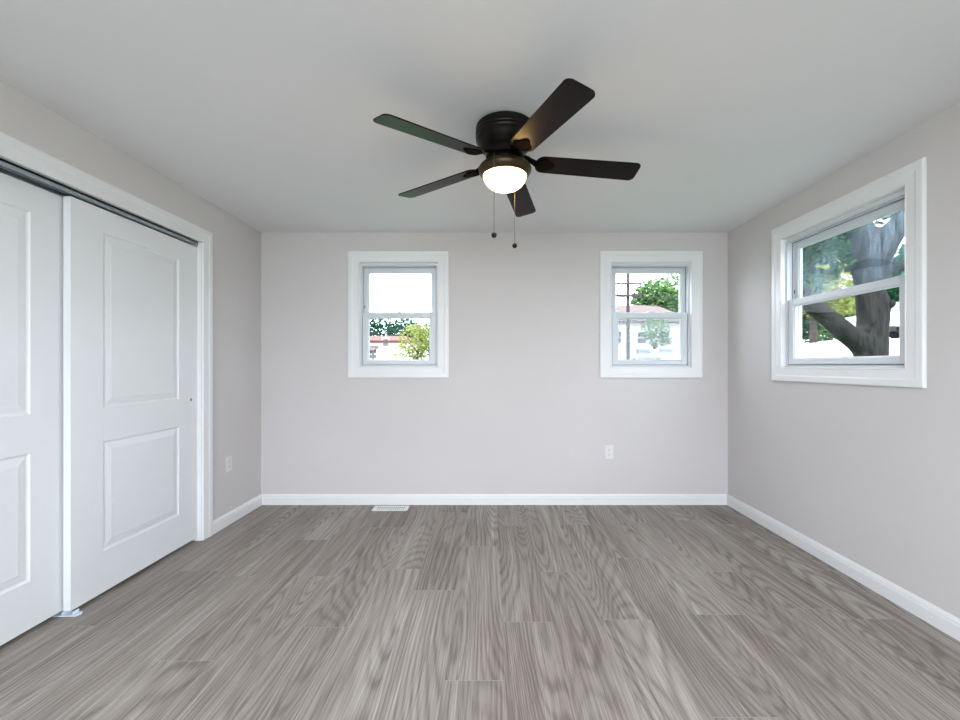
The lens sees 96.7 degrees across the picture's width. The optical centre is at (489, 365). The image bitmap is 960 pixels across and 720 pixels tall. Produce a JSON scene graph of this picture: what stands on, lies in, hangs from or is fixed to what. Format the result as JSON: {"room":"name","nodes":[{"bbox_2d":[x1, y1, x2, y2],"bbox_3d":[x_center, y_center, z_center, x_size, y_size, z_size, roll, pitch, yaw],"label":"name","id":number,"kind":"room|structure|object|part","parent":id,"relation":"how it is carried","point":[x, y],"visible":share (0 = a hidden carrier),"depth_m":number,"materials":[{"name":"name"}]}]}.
{"room":"empty bedroom","nodes":[
{"label":"empty bedroom","id":0,"kind":"room"},
{"bbox_2d":[0,80,260,520],"bbox_3d":[-2.037,0.021,1.040,0.125,2.347,5.280,0,0,0],"label":"wall","id":1,"kind":"structure","parent":0,"point":[236,244],"depth_m":3.11,"materials":[{"name":"paint"}]},
{"bbox_2d":[0,158,198,245],"bbox_3d":[-2.042,-0.833,2.027,0.103,0.027,1.771,0,0,0],"label":"door track","id":2,"kind":"object","parent":1,"relation":"attached to","point":[8,168],"visible":0.84,"depth_m":2.05,"materials":[{"name":"metal"}]},
{"bbox_2d":[0,172,62,645],"bbox_3d":[-2.064,0.180,1.619,0.035,1.980,0.907,0,0,0],"label":"door","id":3,"kind":"structure","parent":2,"relation":"hanging from","point":[31,216],"depth_m":1.90,"materials":[{"name":"paint"}]},
{"bbox_3d":[-2.050,-0.237,1.619,0.007,0.904,0.563,0,0,0],"label":"panel","id":4,"kind":"part","parent":3,"relation":"part of","materials":[{"name":"paint"}]},
{"bbox_3d":[-2.050,0.673,1.619,0.007,0.569,0.563,0,0,0],"label":"panel","id":5,"kind":"part","parent":3,"relation":"part of","materials":[{"name":"paint"}]},
{"bbox_2d":[63,196,196,610],"bbox_3d":[-2.012,0.180,2.476,0.047,1.980,0.882,0,0,0],"label":"door","id":6,"kind":"structure","parent":2,"relation":"hanging from","point":[130,287],"depth_m":2.33,"materials":[{"name":"paint"}]},
{"bbox_3d":[-2.003,-0.237,2.476,0.007,0.904,0.538,0,0,0],"label":"panel","id":7,"kind":"part","parent":6,"relation":"part of","materials":[{"name":"paint"}]},
{"bbox_3d":[-2.003,0.673,2.476,0.007,0.569,0.538,0,0,0],"label":"panel","id":8,"kind":"part","parent":6,"relation":"part of","materials":[{"name":"paint"}]},
{"bbox_2d":[0,131,212,540],"bbox_3d":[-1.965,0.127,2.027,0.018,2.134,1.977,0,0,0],"label":"trim","id":9,"kind":"structure","parent":1,"relation":"attached to","point":[12,149],"depth_m":2.79,"materials":[{"name":"paint"}]},
{"bbox_2d":[226,455,231,471],"bbox_3d":[-1.971,0.739,3.222,0.007,0.115,0.070,0,0,0],"label":"electrical outlet","id":10,"kind":"object","parent":1,"relation":"attached to","point":[229,458],"visible":1,"depth_m":3.21,"materials":[{"name":"plastic"}]},
{"bbox_2d":[213,494,261,534],"bbox_3d":[-1.966,1.149,3.350,0.015,0.090,0.660,0,0,0],"label":"baseboard","id":11,"kind":"structure","parent":1,"relation":"attached to","point":[237,513],"depth_m":3.30,"materials":[{"name":"paint"}]},
{"bbox_2d":[0,0,959,231],"bbox_3d":[-0.349,-1.303,0.640,5.701,0.300,6.680,0,0,0],"label":"ceiling","id":12,"kind":"structure","parent":0,"point":[265,111],"depth_m":1.79,"materials":[{"name":"paint"}]},
{"bbox_2d":[373,78,640,247],"bbox_3d":[0.110,-0.867,2.065,1.233,0.571,1.265,0,0,0],"label":"ceiling fan","id":13,"kind":"object","parent":12,"relation":"hanging from","point":[504,137],"visible":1,"depth_m":1.95,"materials":[{"name":"brown metal"}]},
{"bbox_3d":[-0.236,-0.965,1.796,0.505,0.006,0.128,-3,14,-40],"label":"blade","id":14,"kind":"part","parent":13,"relation":"part of","materials":[{"name":"brown wood"}]},
{"bbox_3d":[-0.270,-0.965,2.267,0.505,0.006,0.128,-3,10,32],"label":"blade","id":15,"kind":"part","parent":13,"relation":"part of","materials":[{"name":"brown wood"}]},
{"bbox_3d":[0.071,-0.886,2.054,0.205,0.080,0.205,0,0,0],"label":"lamp shade","id":16,"kind":"part","parent":13,"relation":"part of","materials":[{"name":"white glass"}]},
{"bbox_3d":[0.126,-0.794,2.170,0.003,0.340,0.003,0,0,0],"label":"pull chain","id":17,"kind":"part","parent":13,"relation":"part of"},
{"bbox_3d":[0.169,-0.965,2.444,0.128,0.006,0.505,-12,-6,13],"label":"blade","id":18,"kind":"part","parent":13,"relation":"part of","materials":[{"name":"brown wood"}]},
{"bbox_3d":[0.222,-0.965,1.681,0.128,0.006,0.505,13,-2,-22],"label":"blade","id":19,"kind":"part","parent":13,"relation":"part of","materials":[{"name":"brown wood"}]},
{"bbox_3d":[0.473,-0.965,2.082,0.505,0.006,0.128,3,-12,-4],"label":"blade","id":20,"kind":"part","parent":13,"relation":"part of","materials":[{"name":"brown wood"}]},
{"bbox_2d":[0,505,959,719],"bbox_3d":[-0.390,1.254,1.025,4.921,0.120,5.350,0,0,0],"label":"floor","id":21,"kind":"structure","parent":0,"point":[284,612],"depth_m":1.92,"materials":[{"name":"grey wood"}]},
{"bbox_2d":[52,608,82,616],"bbox_3d":[-2.034,1.183,2.052,0.141,0.021,0.040,0,0,0],"label":"guide","id":22,"kind":"object","parent":21,"relation":"on","point":[76,612],"visible":0.64,"depth_m":2.04,"materials":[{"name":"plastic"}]},
{"bbox_3d":[-2.034,1.192,2.052,0.141,0.004,0.040,0,0,0],"label":"plate","id":23,"kind":"part","parent":22,"relation":"part of","materials":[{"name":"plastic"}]},
{"bbox_2d":[372,506,409,510],"bbox_3d":[-0.830,1.191,3.572,0.292,0.006,0.108,0,0,0],"label":"floor vent","id":24,"kind":"object","parent":21,"relation":"in","point":[376,508],"visible":1,"depth_m":3.56,"materials":[{"name":"metal"}]},
{"bbox_2d":[261,232,727,493],"bbox_3d":[0.038,0.021,3.743,4.275,2.347,0.125,0,0,0],"label":"wall","id":25,"kind":"structure","parent":0,"point":[524,405],"depth_m":3.68,"materials":[{"name":"paint"}]},
{"bbox_2d":[348,251,448,377],"bbox_3d":[-0.788,-0.443,3.756,0.867,1.092,0.188,0,0,0],"label":"window","id":26,"kind":"structure","parent":25,"relation":"in","point":[361,264],"depth_m":3.67,"materials":[{"name":"paint"}]},
{"bbox_3d":[-0.788,-0.436,3.749,0.683,0.898,0.097,0,0,0],"label":"frame","id":27,"kind":"part","parent":26,"relation":"part of","materials":[{"name":"plastic"}]},
{"bbox_3d":[-0.788,-0.237,3.721,0.637,0.449,0.030,0,0,0],"label":"sash","id":28,"kind":"part","parent":26,"relation":"part of","materials":[{"name":"plastic"}]},
{"bbox_3d":[-0.788,-0.643,3.761,0.637,0.431,0.030,0,0,0],"label":"sash","id":29,"kind":"part","parent":26,"relation":"part of","materials":[{"name":"plastic"}]},
{"bbox_2d":[262,494,726,504],"bbox_3d":[0.038,1.149,3.672,3.997,0.090,0.015,0,0,0],"label":"baseboard","id":30,"kind":"structure","parent":25,"relation":"attached to","point":[267,499],"depth_m":3.67,"materials":[{"name":"paint"}]},
{"bbox_2d":[605,445,612,458],"bbox_3d":[1.026,0.742,3.677,0.070,0.115,0.007,0,0,0],"label":"electrical outlet","id":31,"kind":"object","parent":25,"relation":"attached to","point":[608,448],"visible":1,"depth_m":3.67,"materials":[{"name":"plastic"}]},
{"bbox_2d":[600,251,702,377],"bbox_3d":[1.388,-0.443,3.756,0.882,1.092,0.188,0,0,0],"label":"window","id":32,"kind":"structure","parent":25,"relation":"in","point":[688,264],"depth_m":3.67,"materials":[{"name":"paint"}]},
{"bbox_3d":[1.388,-0.643,3.761,0.652,0.431,0.030,0,0,0],"label":"sash","id":33,"kind":"part","parent":32,"relation":"part of","materials":[{"name":"plastic"}]},
{"bbox_3d":[1.388,-0.237,3.721,0.652,0.449,0.030,0,0,0],"label":"sash","id":34,"kind":"part","parent":32,"relation":"part of","materials":[{"name":"plastic"}]},
{"bbox_3d":[1.388,-0.436,3.749,0.698,0.898,0.097,0,0,0],"label":"frame","id":35,"kind":"part","parent":32,"relation":"part of","materials":[{"name":"plastic"}]},
{"bbox_2d":[728,102,959,618],"bbox_3d":[2.114,0.021,1.040,0.125,2.347,5.280,0,0,0],"label":"wall","id":36,"kind":"structure","parent":0,"point":[870,475],"depth_m":2.34,"materials":[{"name":"paint"}]},
{"bbox_2d":[727,494,959,640],"bbox_3d":[2.043,1.149,1.040,0.015,0.090,5.280,0,0,0],"label":"baseboard","id":37,"kind":"structure","parent":36,"relation":"attached to","point":[944,621],"depth_m":2.34,"materials":[{"name":"paint"}]},
{"bbox_2d":[771,157,926,387],"bbox_3d":[2.127,-0.439,2.545,0.188,1.087,1.082,0,0,0],"label":"window","id":38,"kind":"structure","parent":36,"relation":"in","point":[905,188],"depth_m":2.40,"materials":[{"name":"paint"}]},
{"bbox_3d":[2.120,-0.431,2.545,0.097,0.893,0.898,0,0,0],"label":"frame","id":39,"kind":"part","parent":38,"relation":"part of","materials":[{"name":"plastic"}]},
{"bbox_3d":[2.092,-0.233,2.545,0.030,0.447,0.852,0,0,0],"label":"sash","id":40,"kind":"part","parent":38,"relation":"part of","materials":[{"name":"plastic"}]},
{"bbox_3d":[2.132,-0.637,2.545,0.030,0.428,0.852,0,0,0],"label":"sash","id":41,"kind":"part","parent":38,"relation":"part of","materials":[{"name":"plastic"}]},
{"label":"outside","id":42,"kind":"structure","parent":0,"visible":0},
{"bbox_2d":[802,338,898,357],"bbox_3d":[10.000,0.219,38.500,140.000,2.750,105.000,0,0,0],"label":"ground","id":43,"kind":"structure","parent":42,"point":[830,348],"depth_m":13.32,"materials":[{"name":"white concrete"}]},
{"bbox_2d":[370,319,401,335],"bbox_3d":[-12.050,-2.599,44.040,5.993,5.328,4.102,0,0,0],"label":"street tree","id":44,"kind":"object","parent":43,"relation":"on","point":[373,327],"visible":0.21,"depth_m":43.43,"materials":[{"name":"green plant"}]},
{"bbox_2d":[370,336,424,358],"bbox_3d":[-9.244,-1.228,37.000,6.600,2.844,8.600,0,0,0],"label":"house","id":45,"kind":"structure","parent":43,"relation":"on","point":[381,347],"depth_m":34.00,"materials":[{"name":"white"}]},
{"bbox_2d":[386,319,426,341],"bbox_3d":[-9.342,-2.713,48.477,4.780,5.557,4.251,0,0,0],"label":"street tree","id":46,"kind":"object","parent":43,"relation":"on","point":[403,324],"visible":0.17,"depth_m":47.76,"materials":[{"name":"green plant"}]},
{"bbox_2d":[393,323,429,358],"bbox_3d":[-3.703,-1.039,22.083,2.736,2.305,2.000,0,0,0],"label":"bush","id":47,"kind":"object","parent":43,"relation":"on","point":[422,346],"visible":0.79,"depth_m":21.77,"materials":[{"name":"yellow plant"}]},
{"bbox_2d":[420,322,429,355],"bbox_3d":[-7.050,-2.781,54.015,6.313,5.692,4.672,0,0,0],"label":"street tree","id":48,"kind":"object","parent":43,"relation":"on","point":[425,324],"visible":0.03,"depth_m":53.23,"materials":[{"name":"green plant"}]},
{"bbox_2d":[616,274,641,358],"bbox_3d":[9.703,-3.556,29.950,1.800,7.500,0.380,0,0,0],"label":"utility pole","id":49,"kind":"object","parent":43,"relation":"on","point":[627,283],"visible":0.91,"depth_m":29.89,"materials":[{"name":"wood"}]},
{"bbox_2d":[370,299,627,333],"bbox_3d":[-0.617,-3.504,31.545,20.711,2.292,0.052,0,0,10],"label":"power line","id":50,"kind":"object","parent":49,"relation":"attached to","point":[625,299],"visible":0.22,"depth_m":32.69,"materials":[{"name":"metal"}]},
{"bbox_2d":[616,296,678,297],"bbox_3d":[10.479,-4.901,29.810,11.181,0.329,0.080,0,0,0],"label":"power line","id":51,"kind":"object","parent":49,"relation":"attached to","point":[616,296],"visible":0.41,"depth_m":29.78,"materials":[{"name":"metal"}]},
{"bbox_2d":[629,303,670,306],"bbox_3d":[12.838,-4.263,29.810,6.467,0.314,0.044,0,0,0],"label":"power line","id":52,"kind":"object","parent":49,"relation":"attached to","point":[629,303],"visible":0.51,"depth_m":29.79,"materials":[{"name":"metal"}]},
{"bbox_2d":[622,349,658,358],"bbox_3d":[13.270,-0.828,37.965,1.800,1.435,4.370,0,0,0],"label":"parked car","id":53,"kind":"object","parent":43,"relation":"on","point":[634,353],"visible":0.57,"depth_m":36.77,"materials":[{"name":"silver metal"}]},
{"bbox_2d":[616,305,679,358],"bbox_3d":[16.875,-3.603,52.000,12.200,7.594,9.200,0,0,0],"label":"house","id":54,"kind":"structure","parent":43,"relation":"on","point":[637,341],"depth_m":48.01,"materials":[{"name":"white"}]},
{"bbox_3d":[14.275,-3.200,47.987,1.000,1.300,0.015,0,0,0],"label":"pane","id":55,"kind":"part","parent":54,"relation":"part of","materials":[{"name":"grey glass"}]},
{"bbox_3d":[17.075,-3.200,47.987,1.000,1.300,0.015,0,0,0],"label":"pane","id":56,"kind":"part","parent":54,"relation":"part of","materials":[{"name":"grey glass"}]},
{"bbox_2d":[630,274,678,311],"bbox_3d":[24.429,-6.705,62.033,8.125,13.471,6.298,0,0,0],"label":"street tree","id":57,"kind":"object","parent":43,"relation":"on","point":[662,287],"visible":0.6,"depth_m":60.65,"materials":[{"name":"green plant"}]},
{"bbox_2d":[640,319,671,348],"bbox_3d":[16.766,-2.402,43.049,3.298,4.934,2.926,0,0,0],"label":"street tree","id":58,"kind":"object","parent":43,"relation":"on","point":[650,335],"visible":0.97,"depth_m":42.70,"materials":[{"name":"green plant"}]},
{"bbox_2d":[651,349,679,358],"bbox_3d":[15.520,-0.828,38.465,1.800,1.435,4.370,0,0,0],"label":"parked car","id":59,"kind":"object","parent":43,"relation":"on","point":[662,353],"visible":0.48,"depth_m":37.30,"materials":[{"name":"white paint"}]},
{"bbox_2d":[802,309,826,342],"bbox_3d":[14.846,-2.246,20.974,3.370,2.666,2.311,0,0,0],"label":"shrub","id":60,"kind":"object","parent":43,"relation":"on","point":[805,333],"visible":0.15,"depth_m":20.67,"materials":[{"name":"green plant"}]},
{"bbox_2d":[802,311,836,342],"bbox_3d":[19.610,-2.325,25.547,4.162,2.711,2.327,0,0,0],"label":"shrub","id":61,"kind":"object","parent":43,"relation":"on","point":[804,311],"visible":0.03,"depth_m":25.20,"materials":[{"name":"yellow plant"}]},
{"bbox_2d":[802,258,855,342],"bbox_3d":[13.121,-2.599,16.980,3.980,3.596,3.022,0,0,0],"label":"street tree","id":62,"kind":"object","parent":43,"relation":"on","point":[836,303],"visible":0.16,"depth_m":16.78,"materials":[{"name":"green plant"}]},
{"bbox_2d":[818,298,855,340],"bbox_3d":[18.785,-2.288,22.588,3.654,2.638,2.357,0,0,0],"label":"shrub","id":63,"kind":"object","parent":43,"relation":"on","point":[828,334],"visible":0.09,"depth_m":22.58,"materials":[{"name":"green plant"}]},
{"bbox_2d":[802,236,898,314],"bbox_3d":[27.124,-5.997,33.011,11.718,10.004,5.969,0,0,0],"label":"street tree","id":64,"kind":"object","parent":43,"relation":"on","point":[841,277],"visible":0.02,"depth_m":31.61,"materials":[{"name":"green plant"}]},
{"bbox_2d":[802,210,904,355],"bbox_3d":[7.138,-3.749,8.098,7.781,9.007,7.913,0,0,-22],"label":"tree","id":65,"kind":"object","parent":43,"relation":"on","point":[871,249],"visible":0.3,"depth_m":7.54,"materials":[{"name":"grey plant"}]},
{"bbox_2d":[845,302,898,338],"bbox_3d":[16.783,-1.870,17.488,4.370,1.435,1.800,0,0,-20],"label":"parked car","id":66,"kind":"object","parent":43,"relation":"on","point":[894,319],"visible":0.19,"depth_m":16.76,"materials":[{"name":"white paint"}]},
{"bbox_2d":[853,243,904,301],"bbox_3d":[19.055,-3.374,19.500,4.301,4.775,3.695,0,0,0],"label":"street tree","id":67,"kind":"object","parent":43,"relation":"on","point":[893,293],"visible":0.09,"depth_m":19.20,"materials":[{"name":"green plant"}]}
]}

